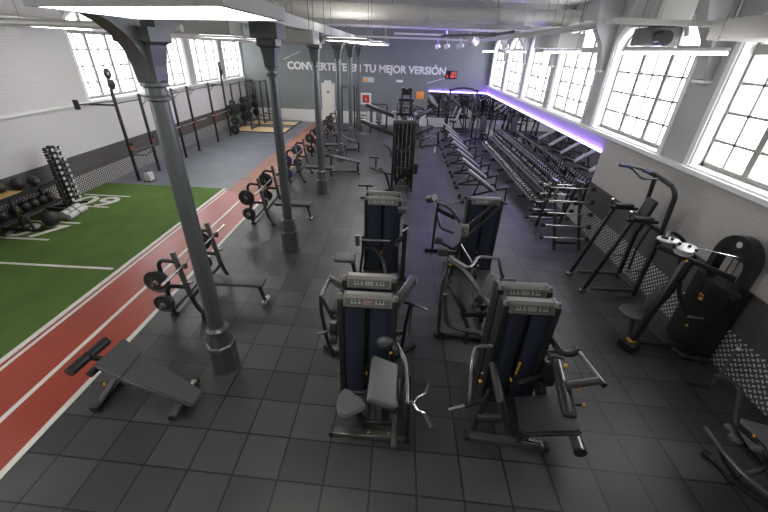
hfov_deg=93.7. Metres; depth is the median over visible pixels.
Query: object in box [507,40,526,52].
lamp
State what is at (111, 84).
target
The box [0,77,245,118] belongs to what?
ledge
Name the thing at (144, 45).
column
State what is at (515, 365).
machine
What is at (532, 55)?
window
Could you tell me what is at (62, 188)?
dumbbell
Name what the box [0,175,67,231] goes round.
ball rack
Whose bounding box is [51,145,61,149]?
dumbbell
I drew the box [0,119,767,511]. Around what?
floor
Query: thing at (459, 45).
spotlight
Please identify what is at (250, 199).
weight plate
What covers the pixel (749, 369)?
baseboard
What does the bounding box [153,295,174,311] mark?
weight plate
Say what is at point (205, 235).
weight plate
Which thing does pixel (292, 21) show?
ceiling beam
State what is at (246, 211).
weight plate
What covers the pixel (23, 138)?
brick wall
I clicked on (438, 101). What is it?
wall mirror
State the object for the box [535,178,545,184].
dumbbell
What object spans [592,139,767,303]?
brick wall
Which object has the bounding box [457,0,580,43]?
cable tray
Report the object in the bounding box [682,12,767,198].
window
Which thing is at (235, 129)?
weight plate
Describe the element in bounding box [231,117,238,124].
weight plate
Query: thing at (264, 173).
weight plate
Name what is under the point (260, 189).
barbell
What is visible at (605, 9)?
column
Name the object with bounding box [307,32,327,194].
column
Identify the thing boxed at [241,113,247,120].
weight plate
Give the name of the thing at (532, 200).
barbell
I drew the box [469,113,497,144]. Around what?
machine
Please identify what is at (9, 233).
floor marking
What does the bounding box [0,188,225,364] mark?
line
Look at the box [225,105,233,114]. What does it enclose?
weight plate
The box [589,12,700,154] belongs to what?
window
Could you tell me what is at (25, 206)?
medicine ball
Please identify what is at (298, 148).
weight plate
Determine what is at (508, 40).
wall
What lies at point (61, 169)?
dumbbell
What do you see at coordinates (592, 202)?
barbell
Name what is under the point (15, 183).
medicine ball
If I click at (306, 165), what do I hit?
press
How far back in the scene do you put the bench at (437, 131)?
17.89 m
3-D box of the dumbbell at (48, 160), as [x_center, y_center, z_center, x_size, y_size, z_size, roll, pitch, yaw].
[-8.781,-2.508,9.547,0.248,0.104,0.099,3,30,1]
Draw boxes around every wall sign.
[363,77,373,82]
[416,91,423,98]
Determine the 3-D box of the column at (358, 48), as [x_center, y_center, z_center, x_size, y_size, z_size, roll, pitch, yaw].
[-1.447,-9.498,20.357,0.480,4.500,0.520,3,30,1]
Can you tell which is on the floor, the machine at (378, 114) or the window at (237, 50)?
the machine at (378, 114)
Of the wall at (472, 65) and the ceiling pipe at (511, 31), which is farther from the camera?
the wall at (472, 65)
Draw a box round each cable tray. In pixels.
[18,10,106,31]
[355,32,466,40]
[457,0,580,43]
[606,0,743,26]
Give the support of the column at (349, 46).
on the floor
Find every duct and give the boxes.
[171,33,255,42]
[264,0,581,26]
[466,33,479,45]
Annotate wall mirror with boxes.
[427,92,485,119]
[483,94,600,209]
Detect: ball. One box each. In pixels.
[0,183,6,192]
[0,211,8,220]
[8,205,21,214]
[9,178,24,188]
[18,201,30,210]
[26,175,38,184]
[27,198,39,206]
[36,195,47,203]
[40,211,60,225]
[43,192,54,200]
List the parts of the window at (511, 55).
sill, frame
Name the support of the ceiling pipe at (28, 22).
attached to the cable tray at (97, 30)
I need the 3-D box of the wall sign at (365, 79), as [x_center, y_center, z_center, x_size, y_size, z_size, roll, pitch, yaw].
[-0.946,-10.737,21.913,0.700,0.300,0.024,3,30,1]
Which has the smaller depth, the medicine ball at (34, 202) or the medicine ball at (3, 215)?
the medicine ball at (3, 215)
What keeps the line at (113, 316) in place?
on the floor track
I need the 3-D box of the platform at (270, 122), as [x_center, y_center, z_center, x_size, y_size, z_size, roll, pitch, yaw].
[-6.830,-8.353,22.474,3.050,0.055,1.750,3,30,1]
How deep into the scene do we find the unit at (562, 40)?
9.59 m
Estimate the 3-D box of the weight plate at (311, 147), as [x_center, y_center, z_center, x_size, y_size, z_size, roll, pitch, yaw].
[-3.166,-4.604,15.488,0.329,0.329,0.057,3,30,1]
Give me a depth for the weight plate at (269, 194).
10.50 m
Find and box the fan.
[630,26,689,47]
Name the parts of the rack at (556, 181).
post, post, post, post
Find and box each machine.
[317,271,427,358]
[328,289,432,448]
[334,196,408,289]
[366,103,391,132]
[366,190,407,206]
[392,103,413,119]
[402,106,428,139]
[425,194,503,287]
[434,255,552,383]
[442,102,465,130]
[444,87,478,137]
[448,295,607,456]
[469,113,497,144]
[617,230,764,362]
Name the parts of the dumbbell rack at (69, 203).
post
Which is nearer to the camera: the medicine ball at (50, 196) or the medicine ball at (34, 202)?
the medicine ball at (34, 202)
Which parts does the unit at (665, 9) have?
panel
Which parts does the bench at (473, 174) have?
backrest rail, backrest, seat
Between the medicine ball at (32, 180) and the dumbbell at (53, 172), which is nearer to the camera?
the medicine ball at (32, 180)
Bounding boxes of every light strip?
[429,91,485,93]
[486,93,601,152]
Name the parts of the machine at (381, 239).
seat, seat post, post, shroud panel, cross handle, curved arm, plate, shroud panel, post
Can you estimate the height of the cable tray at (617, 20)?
0.960 m
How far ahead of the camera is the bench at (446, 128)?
17.51 m
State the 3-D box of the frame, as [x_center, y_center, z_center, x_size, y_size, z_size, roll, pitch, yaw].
[-8.517,-0.807,8.745,0.311,0.435,0.200,3,30,1]
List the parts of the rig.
post, safety arm, post, post, post, post, post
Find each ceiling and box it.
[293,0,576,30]
[454,0,593,4]
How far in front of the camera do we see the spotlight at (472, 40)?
12.12 m
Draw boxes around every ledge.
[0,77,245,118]
[486,85,767,207]
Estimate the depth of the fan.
5.76 m
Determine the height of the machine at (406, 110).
1.535 m
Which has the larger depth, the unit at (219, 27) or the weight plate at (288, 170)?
the weight plate at (288, 170)
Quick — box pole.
[686,347,740,388]
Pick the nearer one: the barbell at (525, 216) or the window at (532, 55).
the barbell at (525, 216)
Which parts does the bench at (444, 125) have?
backrest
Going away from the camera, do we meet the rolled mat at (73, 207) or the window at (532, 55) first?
the rolled mat at (73, 207)
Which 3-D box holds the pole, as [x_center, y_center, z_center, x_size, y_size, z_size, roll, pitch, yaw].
[4.784,1.622,5.173,0.582,0.650,0.159,-4,30,-11]
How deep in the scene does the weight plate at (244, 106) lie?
20.81 m
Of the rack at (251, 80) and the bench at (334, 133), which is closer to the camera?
the bench at (334, 133)
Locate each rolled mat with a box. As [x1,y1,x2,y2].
[58,203,81,217]
[65,205,88,219]
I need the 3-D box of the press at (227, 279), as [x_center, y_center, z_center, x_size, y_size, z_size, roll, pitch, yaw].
[-2.898,0.236,6.474,1.555,1.268,1.690,3,30,1]
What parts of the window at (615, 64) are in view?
sill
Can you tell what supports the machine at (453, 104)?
on the floor
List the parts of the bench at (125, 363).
roller arm, leg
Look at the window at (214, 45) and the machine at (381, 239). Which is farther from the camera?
the window at (214, 45)
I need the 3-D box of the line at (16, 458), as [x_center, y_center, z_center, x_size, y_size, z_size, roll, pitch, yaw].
[-4.077,1.408,5.625,0.080,0.008,14.000,3,30,1]
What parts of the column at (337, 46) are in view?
beam seat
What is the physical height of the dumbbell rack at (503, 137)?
1.078 m
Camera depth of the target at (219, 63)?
17.42 m
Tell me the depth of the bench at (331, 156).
13.56 m
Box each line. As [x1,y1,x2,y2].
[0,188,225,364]
[0,191,225,370]
[0,194,129,269]
[0,200,239,422]
[0,200,261,479]
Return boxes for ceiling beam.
[236,21,507,31]
[256,12,361,37]
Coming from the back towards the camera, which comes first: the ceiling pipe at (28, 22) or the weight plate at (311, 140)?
the weight plate at (311, 140)
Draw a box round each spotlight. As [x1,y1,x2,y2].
[444,40,449,48]
[457,37,463,48]
[502,39,508,50]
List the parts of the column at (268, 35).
beam seat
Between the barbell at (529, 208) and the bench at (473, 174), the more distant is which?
the bench at (473, 174)
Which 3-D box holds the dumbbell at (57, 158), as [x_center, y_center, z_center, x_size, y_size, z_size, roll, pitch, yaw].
[-8.770,-2.632,9.764,0.248,0.104,0.099,3,30,1]
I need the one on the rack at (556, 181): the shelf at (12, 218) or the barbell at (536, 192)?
the barbell at (536, 192)
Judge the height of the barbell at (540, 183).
0.106 m
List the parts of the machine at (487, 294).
frame, frame, leg post, swing arm, bent handle, plate, frame rail, seat post, seat, post, post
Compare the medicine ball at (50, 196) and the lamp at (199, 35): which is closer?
the medicine ball at (50, 196)
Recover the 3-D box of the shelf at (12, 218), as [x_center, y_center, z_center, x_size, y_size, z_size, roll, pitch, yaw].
[-9.026,-0.903,8.631,0.600,0.030,2.690,3,30,1]
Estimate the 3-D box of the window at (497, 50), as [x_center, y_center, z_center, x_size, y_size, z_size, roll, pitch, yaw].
[6.465,-10.527,19.584,0.490,2.585,3.020,3,30,1]
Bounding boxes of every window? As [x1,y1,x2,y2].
[61,11,145,101]
[139,22,191,88]
[187,39,223,83]
[220,40,243,78]
[489,40,505,89]
[502,38,524,97]
[520,36,552,106]
[545,21,597,122]
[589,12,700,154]
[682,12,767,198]
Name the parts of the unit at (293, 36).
panel, casing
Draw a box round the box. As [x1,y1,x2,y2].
[361,93,370,103]
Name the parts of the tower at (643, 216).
leg, rail, leg, rail, arm rail, knee frame, arm rail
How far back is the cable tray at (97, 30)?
9.82 m
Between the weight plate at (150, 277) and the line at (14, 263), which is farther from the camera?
the line at (14, 263)
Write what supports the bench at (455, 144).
on the floor
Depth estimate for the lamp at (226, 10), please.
1.88 m
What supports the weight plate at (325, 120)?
on the press at (329, 116)
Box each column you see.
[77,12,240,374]
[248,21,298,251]
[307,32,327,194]
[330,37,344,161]
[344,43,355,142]
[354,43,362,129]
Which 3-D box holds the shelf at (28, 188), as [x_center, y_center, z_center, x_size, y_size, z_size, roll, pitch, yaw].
[-9.009,-1.337,8.383,0.600,0.030,2.690,3,30,1]
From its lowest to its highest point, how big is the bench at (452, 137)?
1.027 m
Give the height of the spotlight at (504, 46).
0.408 m
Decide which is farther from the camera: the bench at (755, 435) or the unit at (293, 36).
the unit at (293, 36)
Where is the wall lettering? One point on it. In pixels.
(384, 68)
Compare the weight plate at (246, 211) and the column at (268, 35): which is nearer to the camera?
the column at (268, 35)
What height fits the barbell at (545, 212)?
0.106 m
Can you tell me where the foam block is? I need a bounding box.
[143,170,156,181]
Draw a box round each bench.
[64,337,201,420]
[326,151,360,174]
[333,132,359,151]
[417,129,443,148]
[439,122,467,143]
[439,127,471,150]
[442,133,477,158]
[445,140,483,167]
[449,148,490,177]
[453,157,499,188]
[458,168,509,204]
[701,373,767,508]
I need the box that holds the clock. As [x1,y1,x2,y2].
[445,71,456,78]
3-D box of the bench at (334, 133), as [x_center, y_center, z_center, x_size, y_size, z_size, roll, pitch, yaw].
[-1.731,-5.330,16.750,1.251,0.813,0.560,0,30,-4]
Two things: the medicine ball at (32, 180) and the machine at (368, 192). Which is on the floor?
the machine at (368, 192)
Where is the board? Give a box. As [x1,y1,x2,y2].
[0,190,21,198]
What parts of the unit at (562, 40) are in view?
casing, panel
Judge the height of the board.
0.028 m
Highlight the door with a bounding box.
[321,80,335,121]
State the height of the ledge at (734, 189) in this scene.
0.080 m
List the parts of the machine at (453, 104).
frame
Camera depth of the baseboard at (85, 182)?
12.47 m
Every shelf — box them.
[0,180,57,202]
[0,198,64,227]
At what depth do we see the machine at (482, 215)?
7.47 m
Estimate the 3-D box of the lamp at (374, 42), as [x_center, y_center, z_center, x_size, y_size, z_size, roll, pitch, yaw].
[-0.630,-8.223,12.745,1.390,1.210,1.090,3,30,1]
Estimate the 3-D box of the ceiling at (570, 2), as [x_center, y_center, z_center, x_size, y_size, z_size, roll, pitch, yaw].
[-1.684,-6.681,8.553,15.850,0.200,27.900,3,30,1]
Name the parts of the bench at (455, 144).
backrest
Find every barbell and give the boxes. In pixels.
[160,224,224,286]
[254,172,277,195]
[524,215,569,220]
[528,207,573,212]
[531,199,577,204]
[535,191,582,196]
[539,182,587,187]
[539,235,589,241]
[541,223,590,228]
[542,210,592,216]
[544,198,594,204]
[546,185,595,191]
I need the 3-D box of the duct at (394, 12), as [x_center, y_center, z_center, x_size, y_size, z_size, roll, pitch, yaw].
[0.630,-6.792,9.808,9.300,0.698,0.416,3,30,1]
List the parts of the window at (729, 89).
sill, frame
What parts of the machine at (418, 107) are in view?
frame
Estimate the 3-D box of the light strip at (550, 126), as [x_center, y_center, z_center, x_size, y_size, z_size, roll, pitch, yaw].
[5.921,-6.286,15.617,0.050,0.043,14.630,3,30,1]
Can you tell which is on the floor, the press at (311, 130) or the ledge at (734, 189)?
the press at (311, 130)
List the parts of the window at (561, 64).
sill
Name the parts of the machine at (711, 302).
seat post, seat, pulley plate, pulley plate, pulley plate, guide rod, guide rod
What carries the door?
in the wall at (472, 65)
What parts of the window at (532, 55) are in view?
sill, frame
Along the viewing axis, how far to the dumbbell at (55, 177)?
9.74 m
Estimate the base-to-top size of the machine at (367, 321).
1.680 m
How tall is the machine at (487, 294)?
1.710 m
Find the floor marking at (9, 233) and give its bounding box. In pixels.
[5,223,70,237]
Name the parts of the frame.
post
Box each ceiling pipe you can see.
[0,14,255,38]
[0,17,183,31]
[439,30,514,37]
[465,21,603,41]
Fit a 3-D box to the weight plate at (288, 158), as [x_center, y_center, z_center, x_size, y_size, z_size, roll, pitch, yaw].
[-3.314,-3.231,12.188,0.398,0.398,0.057,3,30,1]
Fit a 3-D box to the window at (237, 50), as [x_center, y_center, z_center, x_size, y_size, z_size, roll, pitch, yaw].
[-8.847,-11.550,20.414,0.490,2.645,2.570,3,30,1]
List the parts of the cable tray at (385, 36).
light strip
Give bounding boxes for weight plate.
[143,271,169,292]
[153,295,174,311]
[162,294,174,304]
[202,232,210,248]
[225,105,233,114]
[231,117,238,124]
[231,125,239,134]
[238,190,254,204]
[240,105,246,111]
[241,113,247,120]
[243,208,255,219]
[259,173,272,186]
[259,175,270,185]
[263,190,272,200]
[286,155,291,166]
[287,169,291,177]
[292,146,300,154]
[305,134,313,142]
[307,145,313,152]
[322,119,328,127]
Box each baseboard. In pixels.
[0,111,248,229]
[250,107,479,128]
[484,126,767,416]
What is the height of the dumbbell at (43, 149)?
0.104 m
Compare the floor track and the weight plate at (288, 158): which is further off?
the weight plate at (288, 158)
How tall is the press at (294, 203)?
1.268 m
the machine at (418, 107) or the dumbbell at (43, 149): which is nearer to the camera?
the dumbbell at (43, 149)
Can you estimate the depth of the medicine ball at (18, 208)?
8.68 m
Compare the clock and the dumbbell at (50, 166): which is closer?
the dumbbell at (50, 166)
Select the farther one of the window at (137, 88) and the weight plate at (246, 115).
the weight plate at (246, 115)
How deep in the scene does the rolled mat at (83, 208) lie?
9.60 m
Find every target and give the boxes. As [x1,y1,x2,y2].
[103,68,115,89]
[218,62,222,74]
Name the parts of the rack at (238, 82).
post, post, post, post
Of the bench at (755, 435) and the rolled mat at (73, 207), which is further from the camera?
the rolled mat at (73, 207)
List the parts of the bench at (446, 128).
backrest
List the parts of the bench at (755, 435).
bent arm, rail post, rail, post, pad stem, seat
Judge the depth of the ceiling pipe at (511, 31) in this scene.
9.71 m
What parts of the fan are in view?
motor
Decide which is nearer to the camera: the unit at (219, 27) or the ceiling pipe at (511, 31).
the unit at (219, 27)
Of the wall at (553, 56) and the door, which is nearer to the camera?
the wall at (553, 56)
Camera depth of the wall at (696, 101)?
6.84 m
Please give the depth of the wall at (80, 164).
11.89 m
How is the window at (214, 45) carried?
in the wall at (38, 70)
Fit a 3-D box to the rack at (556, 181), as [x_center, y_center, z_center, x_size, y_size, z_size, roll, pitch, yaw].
[4.560,-1.134,9.161,0.700,1.506,1.446,3,30,1]
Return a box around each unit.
[173,20,241,34]
[283,0,318,44]
[534,0,585,48]
[628,0,698,27]
[706,0,767,41]
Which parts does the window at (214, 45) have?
sill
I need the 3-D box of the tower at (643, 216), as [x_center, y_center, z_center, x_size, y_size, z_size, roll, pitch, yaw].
[4.594,-0.487,7.057,1.152,2.474,0.873,3,30,1]
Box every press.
[151,222,269,317]
[244,165,313,224]
[286,138,334,182]
[309,122,347,156]
[325,110,356,138]
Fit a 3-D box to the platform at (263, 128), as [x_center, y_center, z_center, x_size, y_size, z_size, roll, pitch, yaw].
[-6.924,-7.340,20.694,3.050,0.055,2.150,3,30,1]
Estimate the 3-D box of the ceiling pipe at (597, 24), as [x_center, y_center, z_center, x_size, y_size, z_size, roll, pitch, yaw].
[4.133,-8.053,13.340,0.114,0.120,16.300,3,30,1]
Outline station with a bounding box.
[356,87,435,198]
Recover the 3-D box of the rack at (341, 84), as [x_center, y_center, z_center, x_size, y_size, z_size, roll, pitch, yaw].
[-1.885,-8.912,21.520,1.488,2.300,1.680,3,30,1]
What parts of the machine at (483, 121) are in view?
frame, frame, backrest, frame, frame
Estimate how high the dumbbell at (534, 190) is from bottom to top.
0.239 m
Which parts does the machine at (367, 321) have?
post, seat, plate, shroud panel, seat post, shroud panel, pad post, post, return arm, lever arm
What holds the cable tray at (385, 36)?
hanging from the ceiling at (570, 2)
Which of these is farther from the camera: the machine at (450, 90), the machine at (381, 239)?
the machine at (450, 90)
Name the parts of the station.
row seat, row seat, row arm, post, post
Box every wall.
[0,0,237,115]
[0,78,245,178]
[0,101,246,205]
[240,23,496,116]
[487,0,767,360]
[500,33,512,61]
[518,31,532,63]
[549,51,558,66]
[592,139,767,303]
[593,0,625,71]
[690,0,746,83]
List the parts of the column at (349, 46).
beam seat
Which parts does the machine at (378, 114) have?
backrest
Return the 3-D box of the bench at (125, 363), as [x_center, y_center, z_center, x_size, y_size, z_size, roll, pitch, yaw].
[-3.046,1.573,4.646,1.470,0.764,0.676,6,30,6]
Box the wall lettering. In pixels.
[287,60,445,74]
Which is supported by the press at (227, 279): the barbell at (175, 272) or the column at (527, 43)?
the barbell at (175, 272)
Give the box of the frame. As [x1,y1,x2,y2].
[20,213,43,231]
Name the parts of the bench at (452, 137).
backrest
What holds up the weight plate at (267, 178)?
on the press at (294, 203)
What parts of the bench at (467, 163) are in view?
backrest rail, backrest, seat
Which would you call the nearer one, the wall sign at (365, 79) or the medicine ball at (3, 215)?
the medicine ball at (3, 215)
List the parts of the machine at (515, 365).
handle, post, post, seat rail, plate, backrest, shroud panel, seat lever, seat post, shroud panel, post, seat, pad rail, lever arm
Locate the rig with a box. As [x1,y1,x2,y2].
[72,75,231,180]
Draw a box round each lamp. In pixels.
[13,1,91,30]
[22,0,285,20]
[195,21,246,38]
[323,0,372,42]
[345,31,385,43]
[357,25,388,45]
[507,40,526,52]
[543,0,588,52]
[623,0,734,54]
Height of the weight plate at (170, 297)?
0.280 m
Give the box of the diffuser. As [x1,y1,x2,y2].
[56,6,268,18]
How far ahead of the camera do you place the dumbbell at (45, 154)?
9.45 m
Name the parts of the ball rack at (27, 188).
post, post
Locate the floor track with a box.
[0,191,260,470]
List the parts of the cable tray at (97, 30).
rail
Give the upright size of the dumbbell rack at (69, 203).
1.665 m
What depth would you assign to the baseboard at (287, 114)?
22.99 m
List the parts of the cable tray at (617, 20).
rail, rail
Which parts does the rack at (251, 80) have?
post, post, post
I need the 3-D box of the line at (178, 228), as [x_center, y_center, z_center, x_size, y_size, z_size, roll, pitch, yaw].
[-5.465,1.337,5.657,0.060,0.008,14.000,3,30,1]
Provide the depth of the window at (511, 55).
17.55 m
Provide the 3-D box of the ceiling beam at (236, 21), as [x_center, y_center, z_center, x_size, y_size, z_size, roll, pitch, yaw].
[-1.235,-11.354,17.417,14.950,0.450,0.350,3,30,1]
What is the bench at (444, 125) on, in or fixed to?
on the floor
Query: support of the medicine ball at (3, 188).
on the ball rack at (27, 188)
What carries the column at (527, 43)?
attached to the wall at (696, 101)
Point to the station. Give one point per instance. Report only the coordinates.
(403, 146)
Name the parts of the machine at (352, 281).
handle, frame, link arm, post, shroud panel, shroud panel, post, lever arm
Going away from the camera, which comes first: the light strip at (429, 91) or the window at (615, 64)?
the window at (615, 64)
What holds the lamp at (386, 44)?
hanging from the ceiling at (570, 2)
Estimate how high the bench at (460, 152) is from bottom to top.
1.027 m
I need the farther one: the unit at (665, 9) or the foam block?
the foam block
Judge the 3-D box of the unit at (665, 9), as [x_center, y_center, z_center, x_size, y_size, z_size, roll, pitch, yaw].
[4.586,-4.235,5.810,0.550,0.910,0.806,3,30,1]
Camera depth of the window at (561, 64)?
11.47 m
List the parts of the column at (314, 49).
beam seat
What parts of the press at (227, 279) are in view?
storage arm, leg, upright leg, leg, upright leg, bench leg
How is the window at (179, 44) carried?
in the wall at (38, 70)
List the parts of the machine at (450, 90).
post, post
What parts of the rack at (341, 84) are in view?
post, post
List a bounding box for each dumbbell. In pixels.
[42,148,53,151]
[44,153,56,157]
[47,159,58,163]
[49,165,60,168]
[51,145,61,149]
[52,171,63,174]
[54,176,65,179]
[56,157,66,160]
[60,168,70,171]
[60,187,69,190]
[525,189,536,195]
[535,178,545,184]
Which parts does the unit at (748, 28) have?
casing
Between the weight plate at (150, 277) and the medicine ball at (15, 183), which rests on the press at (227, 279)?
the weight plate at (150, 277)
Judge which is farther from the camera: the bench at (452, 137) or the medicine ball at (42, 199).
the bench at (452, 137)
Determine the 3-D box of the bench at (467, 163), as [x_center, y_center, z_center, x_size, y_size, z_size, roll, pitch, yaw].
[3.285,-2.877,12.587,1.572,1.027,0.560,3,30,2]
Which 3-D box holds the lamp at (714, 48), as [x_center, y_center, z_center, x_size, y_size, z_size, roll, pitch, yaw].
[4.155,-3.536,4.967,0.055,1.315,2.300,3,30,1]
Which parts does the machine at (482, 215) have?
frame, pad arm, swing arm, handle, pad arm, post, cam plate, post, link rod, shroud panel, diagonal arm, plate, diagonal arm, shroud panel, post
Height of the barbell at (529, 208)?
0.106 m
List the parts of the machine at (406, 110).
backrest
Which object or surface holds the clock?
attached to the wall at (472, 65)
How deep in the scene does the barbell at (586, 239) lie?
8.78 m
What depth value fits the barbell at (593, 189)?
8.92 m
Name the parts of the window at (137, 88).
frame, sill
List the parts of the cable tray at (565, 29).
rail, rail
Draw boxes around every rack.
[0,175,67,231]
[229,81,267,129]
[244,79,271,122]
[341,84,365,127]
[482,130,572,215]
[534,178,584,250]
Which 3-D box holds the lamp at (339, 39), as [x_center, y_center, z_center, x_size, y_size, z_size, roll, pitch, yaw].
[-0.913,-6.243,9.280,1.190,1.230,1.090,3,30,1]
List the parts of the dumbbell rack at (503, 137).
shelf rail, shelf rail, shelf rail, post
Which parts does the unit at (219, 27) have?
panel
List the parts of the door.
panel, panel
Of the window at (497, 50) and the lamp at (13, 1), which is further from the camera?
the window at (497, 50)
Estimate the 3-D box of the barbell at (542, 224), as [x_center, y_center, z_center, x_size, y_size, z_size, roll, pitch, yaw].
[4.457,-0.737,8.826,1.188,0.106,0.106,3,30,1]
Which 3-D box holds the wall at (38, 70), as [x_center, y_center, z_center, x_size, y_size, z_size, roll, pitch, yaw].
[-9.452,-4.581,10.159,0.480,5.550,27.300,3,30,1]
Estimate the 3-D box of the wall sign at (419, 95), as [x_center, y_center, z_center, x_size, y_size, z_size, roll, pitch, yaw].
[2.219,-9.915,22.217,0.470,0.420,0.018,3,30,1]
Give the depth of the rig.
12.85 m
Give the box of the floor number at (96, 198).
[74,196,119,205]
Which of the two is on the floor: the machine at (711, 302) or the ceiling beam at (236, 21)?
the machine at (711, 302)
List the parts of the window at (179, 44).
frame, sill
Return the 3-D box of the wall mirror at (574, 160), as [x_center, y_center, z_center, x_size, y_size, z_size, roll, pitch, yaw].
[5.901,-5.582,16.030,0.018,1.580,14.650,3,30,1]
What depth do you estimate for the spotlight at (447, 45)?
15.03 m
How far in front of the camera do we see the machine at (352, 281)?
4.93 m
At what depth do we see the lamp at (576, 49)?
8.64 m
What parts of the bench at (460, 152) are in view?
backrest, seat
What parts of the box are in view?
door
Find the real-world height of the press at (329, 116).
1.268 m
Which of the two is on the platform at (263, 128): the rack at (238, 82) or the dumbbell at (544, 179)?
the rack at (238, 82)
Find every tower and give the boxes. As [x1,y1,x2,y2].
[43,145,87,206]
[566,163,677,295]
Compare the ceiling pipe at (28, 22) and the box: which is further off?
the box
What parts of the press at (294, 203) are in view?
storage arm, leg, storage arm, upright leg, leg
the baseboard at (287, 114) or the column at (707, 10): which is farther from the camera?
the baseboard at (287, 114)
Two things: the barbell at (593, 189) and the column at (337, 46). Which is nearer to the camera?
the barbell at (593, 189)
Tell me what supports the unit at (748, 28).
hanging from the ceiling at (570, 2)
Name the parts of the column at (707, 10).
foot plate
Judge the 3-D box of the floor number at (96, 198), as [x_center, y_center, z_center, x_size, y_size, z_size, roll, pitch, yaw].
[-8.482,-1.619,10.607,1.200,0.006,0.728,3,30,1]
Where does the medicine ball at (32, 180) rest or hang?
on the ball rack at (27, 188)
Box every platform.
[239,124,294,133]
[246,119,301,125]
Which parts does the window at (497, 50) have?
frame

